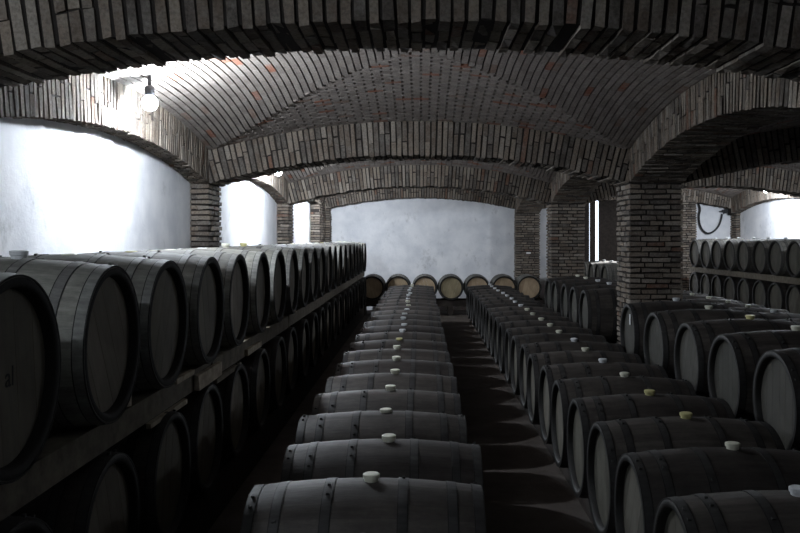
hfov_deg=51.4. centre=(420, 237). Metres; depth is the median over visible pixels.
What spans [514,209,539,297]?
brick pillar
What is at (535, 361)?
wine barrel
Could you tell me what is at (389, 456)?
wine barrel
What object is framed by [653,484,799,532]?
wine barrel
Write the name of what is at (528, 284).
wine barrel
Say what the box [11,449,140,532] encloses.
wine barrel
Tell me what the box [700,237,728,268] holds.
wine barrel
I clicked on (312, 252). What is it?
wine barrel
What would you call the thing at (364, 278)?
wine barrel
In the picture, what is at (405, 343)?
wine barrel
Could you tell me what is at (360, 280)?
wine barrel
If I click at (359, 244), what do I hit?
wine barrel
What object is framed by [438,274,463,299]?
wine barrel
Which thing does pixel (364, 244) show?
wine barrel
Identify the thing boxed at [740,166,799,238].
wall
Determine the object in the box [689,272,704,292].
wine barrel
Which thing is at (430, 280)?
wine barrel
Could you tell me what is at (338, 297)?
wine barrel
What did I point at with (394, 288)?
wine barrel
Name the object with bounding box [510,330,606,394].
wine barrel
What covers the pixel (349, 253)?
wine barrel
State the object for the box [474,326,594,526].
bearer
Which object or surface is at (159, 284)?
wine barrel
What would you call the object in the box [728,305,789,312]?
wine barrel
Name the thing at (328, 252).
wine barrel
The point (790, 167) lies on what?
ceiling
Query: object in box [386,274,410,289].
wine barrel
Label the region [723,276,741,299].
wine barrel
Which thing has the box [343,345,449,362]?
wine barrel
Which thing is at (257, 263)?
wine barrel
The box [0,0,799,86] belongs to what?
brick arch
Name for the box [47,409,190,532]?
wine barrel
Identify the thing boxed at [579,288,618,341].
wine barrel
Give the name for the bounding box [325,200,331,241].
brick pillar
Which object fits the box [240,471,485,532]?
wine barrel
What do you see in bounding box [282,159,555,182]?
ceiling
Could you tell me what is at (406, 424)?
wine barrel
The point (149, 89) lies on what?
socket
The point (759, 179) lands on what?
brick arch
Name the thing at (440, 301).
bearer
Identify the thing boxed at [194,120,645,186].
brick arch
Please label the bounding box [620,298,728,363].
wine barrel
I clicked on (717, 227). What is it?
hose
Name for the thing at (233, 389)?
wine barrel
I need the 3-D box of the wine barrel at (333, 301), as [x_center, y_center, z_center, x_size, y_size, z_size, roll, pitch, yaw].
[-1.706,1.170,11.920,0.960,0.683,0.683,0,0,0]
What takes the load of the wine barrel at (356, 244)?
on the rack at (65, 452)
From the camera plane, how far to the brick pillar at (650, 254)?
9.01 m
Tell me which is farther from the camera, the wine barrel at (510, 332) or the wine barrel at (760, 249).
the wine barrel at (760, 249)
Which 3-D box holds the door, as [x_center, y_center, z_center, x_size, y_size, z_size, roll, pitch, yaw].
[4.440,0.390,20.285,1.080,2.720,0.130,0,0,0]
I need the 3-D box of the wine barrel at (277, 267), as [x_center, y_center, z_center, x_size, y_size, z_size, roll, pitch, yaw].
[-1.700,0.405,7.210,0.960,0.714,0.683,0,0,0]
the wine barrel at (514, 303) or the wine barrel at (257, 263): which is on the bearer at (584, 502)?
the wine barrel at (514, 303)
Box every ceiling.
[99,48,716,149]
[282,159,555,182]
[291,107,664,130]
[686,187,746,197]
[743,114,799,135]
[762,163,799,171]
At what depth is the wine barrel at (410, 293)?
14.34 m
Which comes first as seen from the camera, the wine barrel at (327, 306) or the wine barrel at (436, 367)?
the wine barrel at (436, 367)
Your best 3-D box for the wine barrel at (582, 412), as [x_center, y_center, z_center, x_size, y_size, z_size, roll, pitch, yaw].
[1.406,1.275,5.116,0.914,0.680,0.650,0,0,0]
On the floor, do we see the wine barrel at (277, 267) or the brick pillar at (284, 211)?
the brick pillar at (284, 211)
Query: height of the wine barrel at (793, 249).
0.680 m
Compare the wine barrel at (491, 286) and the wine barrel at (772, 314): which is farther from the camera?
the wine barrel at (491, 286)
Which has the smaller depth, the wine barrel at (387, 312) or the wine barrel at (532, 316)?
the wine barrel at (532, 316)
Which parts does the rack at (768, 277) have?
rail, rail, rail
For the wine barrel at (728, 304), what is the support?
on the bearer
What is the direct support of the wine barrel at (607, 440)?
on the bearer at (584, 502)
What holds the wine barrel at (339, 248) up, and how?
on the rack at (65, 452)
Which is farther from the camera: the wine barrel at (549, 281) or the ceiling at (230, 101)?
the wine barrel at (549, 281)
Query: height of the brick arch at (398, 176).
0.726 m
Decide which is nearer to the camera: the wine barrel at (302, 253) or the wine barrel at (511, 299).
the wine barrel at (302, 253)
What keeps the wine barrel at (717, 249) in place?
on the rack at (768, 277)
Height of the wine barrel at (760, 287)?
0.651 m
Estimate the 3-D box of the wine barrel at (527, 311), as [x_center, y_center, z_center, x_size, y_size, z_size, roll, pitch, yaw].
[1.394,1.275,11.074,0.914,0.680,0.651,0,0,1]
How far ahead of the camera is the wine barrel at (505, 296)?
13.64 m
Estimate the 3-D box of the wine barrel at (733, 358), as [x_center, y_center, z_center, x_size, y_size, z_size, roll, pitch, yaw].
[2.538,0.955,5.660,0.960,0.713,0.683,0,0,0]
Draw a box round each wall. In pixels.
[0,118,309,256]
[331,198,730,309]
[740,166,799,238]
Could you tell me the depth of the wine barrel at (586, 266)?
19.34 m
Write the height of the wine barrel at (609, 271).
0.679 m
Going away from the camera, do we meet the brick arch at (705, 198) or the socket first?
the socket
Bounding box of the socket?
[145,85,154,95]
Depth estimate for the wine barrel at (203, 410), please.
4.83 m
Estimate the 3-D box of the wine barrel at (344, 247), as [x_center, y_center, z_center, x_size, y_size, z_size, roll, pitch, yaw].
[-1.703,0.416,13.490,0.960,0.690,0.683,0,0,0]
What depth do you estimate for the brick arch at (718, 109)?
6.98 m
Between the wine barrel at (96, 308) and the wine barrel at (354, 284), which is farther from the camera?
the wine barrel at (354, 284)
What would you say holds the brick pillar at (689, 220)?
on the floor
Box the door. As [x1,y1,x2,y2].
[583,200,618,261]
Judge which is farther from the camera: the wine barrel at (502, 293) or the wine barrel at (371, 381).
the wine barrel at (502, 293)
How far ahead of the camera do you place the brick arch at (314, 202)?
18.52 m
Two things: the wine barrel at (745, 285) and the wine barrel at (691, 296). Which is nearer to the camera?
the wine barrel at (691, 296)
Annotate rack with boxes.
[0,271,364,532]
[689,267,799,284]
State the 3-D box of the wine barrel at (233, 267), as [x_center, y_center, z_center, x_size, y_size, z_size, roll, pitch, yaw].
[-1.708,0.418,5.640,0.960,0.687,0.683,0,0,0]
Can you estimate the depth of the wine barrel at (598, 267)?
17.96 m
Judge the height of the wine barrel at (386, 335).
0.679 m
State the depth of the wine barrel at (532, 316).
10.33 m
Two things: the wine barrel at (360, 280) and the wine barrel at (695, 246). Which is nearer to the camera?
the wine barrel at (360, 280)
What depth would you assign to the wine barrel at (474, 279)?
18.72 m
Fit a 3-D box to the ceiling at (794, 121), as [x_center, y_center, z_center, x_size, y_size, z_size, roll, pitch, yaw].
[5.120,-1.243,6.585,4.560,0.575,4.836,0,0,0]
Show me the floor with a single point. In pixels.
(525, 490)
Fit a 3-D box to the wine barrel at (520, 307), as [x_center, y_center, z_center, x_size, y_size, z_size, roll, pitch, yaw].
[1.399,1.276,11.736,0.914,0.680,0.651,0,0,0]
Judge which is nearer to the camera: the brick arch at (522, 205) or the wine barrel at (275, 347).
the wine barrel at (275, 347)
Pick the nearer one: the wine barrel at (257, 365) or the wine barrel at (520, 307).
the wine barrel at (257, 365)
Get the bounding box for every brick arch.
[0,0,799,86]
[0,72,213,184]
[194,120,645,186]
[215,174,289,204]
[279,164,561,204]
[291,198,324,205]
[325,187,515,208]
[515,198,548,212]
[542,188,730,208]
[550,172,621,204]
[574,167,799,204]
[626,72,799,184]
[666,127,799,185]
[728,189,799,214]
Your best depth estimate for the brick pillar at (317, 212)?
18.74 m
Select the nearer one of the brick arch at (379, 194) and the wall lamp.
the wall lamp
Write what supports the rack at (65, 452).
on the floor
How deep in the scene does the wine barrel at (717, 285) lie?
16.86 m
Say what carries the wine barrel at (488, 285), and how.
on the bearer at (584, 502)
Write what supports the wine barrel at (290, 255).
on the rack at (65, 452)
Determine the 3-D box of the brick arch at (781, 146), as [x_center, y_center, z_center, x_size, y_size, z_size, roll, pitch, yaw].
[5.120,-0.917,9.285,5.099,0.726,0.591,0,0,0]
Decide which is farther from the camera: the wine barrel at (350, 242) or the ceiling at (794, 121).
the wine barrel at (350, 242)
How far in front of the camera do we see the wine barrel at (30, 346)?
2.61 m
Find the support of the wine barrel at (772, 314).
on the bearer
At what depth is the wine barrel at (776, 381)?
4.83 m
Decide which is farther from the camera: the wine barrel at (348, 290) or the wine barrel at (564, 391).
the wine barrel at (348, 290)
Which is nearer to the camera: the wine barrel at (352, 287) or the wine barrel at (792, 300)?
the wine barrel at (792, 300)
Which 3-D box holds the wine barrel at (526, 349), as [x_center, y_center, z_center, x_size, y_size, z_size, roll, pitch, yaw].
[1.409,1.275,7.764,0.914,0.680,0.651,0,0,0]
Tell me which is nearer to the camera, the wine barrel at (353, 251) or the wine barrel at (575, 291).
the wine barrel at (575, 291)
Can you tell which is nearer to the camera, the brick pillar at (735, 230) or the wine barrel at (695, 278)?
the wine barrel at (695, 278)
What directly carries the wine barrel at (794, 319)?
on the bearer
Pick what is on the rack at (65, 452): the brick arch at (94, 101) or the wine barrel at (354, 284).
the wine barrel at (354, 284)
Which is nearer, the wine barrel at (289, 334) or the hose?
the wine barrel at (289, 334)
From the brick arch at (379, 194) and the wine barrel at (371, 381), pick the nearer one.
the wine barrel at (371, 381)
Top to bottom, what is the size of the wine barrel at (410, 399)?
0.680 m
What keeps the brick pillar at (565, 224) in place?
on the floor
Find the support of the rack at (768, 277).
on the floor
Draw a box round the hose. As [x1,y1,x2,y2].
[697,203,722,233]
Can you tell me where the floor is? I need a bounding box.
[207,310,596,532]
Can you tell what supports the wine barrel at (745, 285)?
on the rack at (768, 277)
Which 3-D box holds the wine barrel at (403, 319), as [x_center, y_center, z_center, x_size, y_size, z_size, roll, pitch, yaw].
[-0.214,1.276,9.850,0.914,0.680,0.651,0,0,1]
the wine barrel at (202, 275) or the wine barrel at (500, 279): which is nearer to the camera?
the wine barrel at (202, 275)
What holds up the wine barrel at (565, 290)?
on the bearer
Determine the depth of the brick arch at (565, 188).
13.69 m
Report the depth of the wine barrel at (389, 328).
9.08 m
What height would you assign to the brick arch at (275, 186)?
0.650 m
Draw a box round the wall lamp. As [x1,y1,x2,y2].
[141,75,157,110]
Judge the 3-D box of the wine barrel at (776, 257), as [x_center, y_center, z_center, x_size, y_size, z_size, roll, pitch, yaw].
[6.464,0.325,14.100,0.914,0.680,0.650,0,0,1]
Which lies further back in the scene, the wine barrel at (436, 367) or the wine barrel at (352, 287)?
the wine barrel at (352, 287)
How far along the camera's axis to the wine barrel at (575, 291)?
11.20 m
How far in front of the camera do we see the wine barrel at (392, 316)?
10.40 m
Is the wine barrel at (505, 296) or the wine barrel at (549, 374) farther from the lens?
the wine barrel at (505, 296)
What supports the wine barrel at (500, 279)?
on the bearer at (440, 301)
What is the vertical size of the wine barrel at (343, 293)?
0.683 m
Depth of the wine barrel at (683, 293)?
12.65 m
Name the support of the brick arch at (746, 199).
attached to the wall at (780, 218)
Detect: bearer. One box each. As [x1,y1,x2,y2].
[364,298,544,314]
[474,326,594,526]
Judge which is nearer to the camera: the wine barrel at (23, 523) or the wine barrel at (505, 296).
the wine barrel at (23, 523)
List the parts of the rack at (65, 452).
rail, rail, rail, rail, rail, rail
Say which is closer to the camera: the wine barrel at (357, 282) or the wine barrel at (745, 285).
the wine barrel at (745, 285)
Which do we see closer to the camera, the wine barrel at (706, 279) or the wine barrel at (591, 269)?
the wine barrel at (706, 279)
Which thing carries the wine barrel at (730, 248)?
on the rack at (768, 277)
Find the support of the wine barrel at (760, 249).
on the rack at (768, 277)
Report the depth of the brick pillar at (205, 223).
9.02 m
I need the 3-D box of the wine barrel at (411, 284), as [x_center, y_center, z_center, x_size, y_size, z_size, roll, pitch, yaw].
[-0.198,1.282,17.055,0.914,0.668,0.651,0,0,0]
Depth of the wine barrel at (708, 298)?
11.26 m
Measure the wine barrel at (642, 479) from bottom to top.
0.680 m
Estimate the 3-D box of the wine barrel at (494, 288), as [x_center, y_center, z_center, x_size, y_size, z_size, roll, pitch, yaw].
[1.395,1.276,15.708,0.914,0.679,0.650,0,0,0]
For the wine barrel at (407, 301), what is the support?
on the bearer
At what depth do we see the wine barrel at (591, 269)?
18.67 m
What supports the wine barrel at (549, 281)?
on the bearer
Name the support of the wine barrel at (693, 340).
on the bearer
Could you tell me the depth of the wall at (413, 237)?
20.15 m
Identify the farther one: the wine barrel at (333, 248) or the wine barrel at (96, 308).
the wine barrel at (333, 248)
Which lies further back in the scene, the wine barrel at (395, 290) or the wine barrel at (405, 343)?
the wine barrel at (395, 290)
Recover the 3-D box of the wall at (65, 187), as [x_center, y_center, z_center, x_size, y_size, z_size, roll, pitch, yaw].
[-2.700,0.025,8.750,0.400,3.450,23.500,0,0,0]
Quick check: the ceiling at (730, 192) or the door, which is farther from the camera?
the door
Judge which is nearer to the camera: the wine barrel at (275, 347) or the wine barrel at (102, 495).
the wine barrel at (102, 495)
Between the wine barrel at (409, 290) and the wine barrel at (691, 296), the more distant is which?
the wine barrel at (409, 290)
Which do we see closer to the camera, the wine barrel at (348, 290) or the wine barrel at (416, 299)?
the wine barrel at (416, 299)
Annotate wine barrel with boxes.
[0,250,140,429]
[0,253,187,391]
[0,272,60,484]
[0,514,52,532]
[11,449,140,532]
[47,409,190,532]
[82,250,224,365]
[133,382,222,495]
[137,249,249,347]
[176,248,270,333]
[182,362,249,458]
[204,244,286,323]
[229,243,298,314]
[236,348,269,431]
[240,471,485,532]
[247,245,309,307]
[254,244,318,301]
[260,336,286,409]
[270,244,325,296]
[276,326,297,392]
[280,433,484,505]
[290,319,309,378]
[293,244,332,292]
[294,242,347,282]
[295,408,467,443]
[297,243,342,285]
[299,243,337,288]
[301,312,318,366]
[312,306,324,356]
[312,385,460,414]
[313,242,351,280]
[318,242,355,278]
[321,301,331,348]
[325,369,456,393]
[326,298,337,341]
[332,294,342,334]
[334,242,357,275]
[335,356,453,376]
[338,291,346,328]
[343,241,366,271]
[343,242,360,274]
[343,287,351,323]
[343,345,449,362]
[347,285,354,319]
[349,337,446,350]
[350,242,362,272]
[352,283,357,315]
[355,281,360,311]
[355,329,445,341]
[357,279,363,308]
[360,323,443,333]
[361,277,366,305]
[363,317,441,326]
[366,274,385,299]
[367,313,440,321]
[371,308,439,315]
[375,304,439,311]
[376,300,437,307]
[378,298,435,303]
[380,294,435,300]
[383,292,435,297]
[384,289,433,294]
[385,287,433,292]
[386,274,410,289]
[387,285,433,289]
[389,284,433,287]
[413,274,437,294]
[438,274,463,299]
[463,274,488,293]
[466,284,511,314]
[467,285,514,318]
[470,287,519,321]
[472,290,523,325]
[475,292,529,329]
[477,295,534,333]
[480,297,540,338]
[483,301,546,344]
[486,304,553,350]
[490,274,515,289]
[490,308,561,356]
[494,312,570,364]
[498,317,580,373]
[504,323,592,383]
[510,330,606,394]
[515,274,540,298]
[519,338,624,408]
[526,347,642,424]
[538,358,667,443]
[545,275,607,307]
[550,372,696,467]
[551,277,616,312]
[560,279,616,316]
[567,389,734,497]
[569,282,618,322]
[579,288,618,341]
[583,260,616,276]
[586,411,784,532]
[588,260,616,276]
[594,261,618,277]
[601,264,618,280]
[614,441,799,532]
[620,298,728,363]
[643,305,767,378]
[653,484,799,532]
[674,315,799,397]
[681,292,708,295]
[681,293,724,299]
[683,296,742,302]
[689,237,716,267]
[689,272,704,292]
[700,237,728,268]
[700,273,715,295]
[707,325,799,420]
[711,237,744,269]
[711,275,729,297]
[720,300,765,307]
[723,237,755,270]
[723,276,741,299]
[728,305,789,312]
[736,237,769,272]
[737,278,756,303]
[752,237,787,274]
[752,280,772,307]
[752,347,799,450]
[761,310,799,319]
[767,239,799,276]
[767,282,793,309]
[775,318,799,321]
[785,284,799,313]
[786,240,799,277]
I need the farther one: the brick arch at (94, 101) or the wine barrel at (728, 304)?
the wine barrel at (728, 304)
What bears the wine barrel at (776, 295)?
on the rack at (768, 277)
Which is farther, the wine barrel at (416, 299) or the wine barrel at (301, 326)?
the wine barrel at (416, 299)
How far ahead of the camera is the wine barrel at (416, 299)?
13.03 m
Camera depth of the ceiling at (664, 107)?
12.11 m
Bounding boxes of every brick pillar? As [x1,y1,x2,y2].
[190,183,221,247]
[277,204,293,243]
[310,197,325,242]
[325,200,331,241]
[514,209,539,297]
[546,172,584,277]
[616,182,683,343]
[681,189,696,290]
[730,213,740,238]
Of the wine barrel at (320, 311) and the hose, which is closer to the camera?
the wine barrel at (320, 311)
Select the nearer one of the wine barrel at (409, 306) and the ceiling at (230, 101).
the ceiling at (230, 101)
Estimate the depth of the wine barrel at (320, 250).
10.40 m
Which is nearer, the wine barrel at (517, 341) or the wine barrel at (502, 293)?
the wine barrel at (517, 341)
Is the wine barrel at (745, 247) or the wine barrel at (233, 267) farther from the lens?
the wine barrel at (745, 247)
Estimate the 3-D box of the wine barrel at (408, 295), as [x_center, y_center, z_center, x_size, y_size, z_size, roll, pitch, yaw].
[-0.212,1.276,13.780,0.914,0.680,0.651,0,0,0]
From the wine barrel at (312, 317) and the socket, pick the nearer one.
the socket
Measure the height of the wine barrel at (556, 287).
0.713 m
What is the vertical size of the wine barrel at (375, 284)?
0.592 m
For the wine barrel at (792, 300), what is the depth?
13.47 m
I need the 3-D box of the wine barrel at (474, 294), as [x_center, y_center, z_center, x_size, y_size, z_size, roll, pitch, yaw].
[1.390,1.276,15.046,0.914,0.679,0.651,0,0,1]
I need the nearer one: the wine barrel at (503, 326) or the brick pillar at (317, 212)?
the wine barrel at (503, 326)
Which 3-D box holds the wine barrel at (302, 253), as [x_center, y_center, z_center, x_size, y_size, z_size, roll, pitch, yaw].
[-1.698,0.418,8.780,0.960,0.686,0.683,0,0,0]
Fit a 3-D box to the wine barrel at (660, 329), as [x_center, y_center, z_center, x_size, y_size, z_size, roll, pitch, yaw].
[2.533,0.955,7.350,0.960,0.713,0.683,0,0,0]

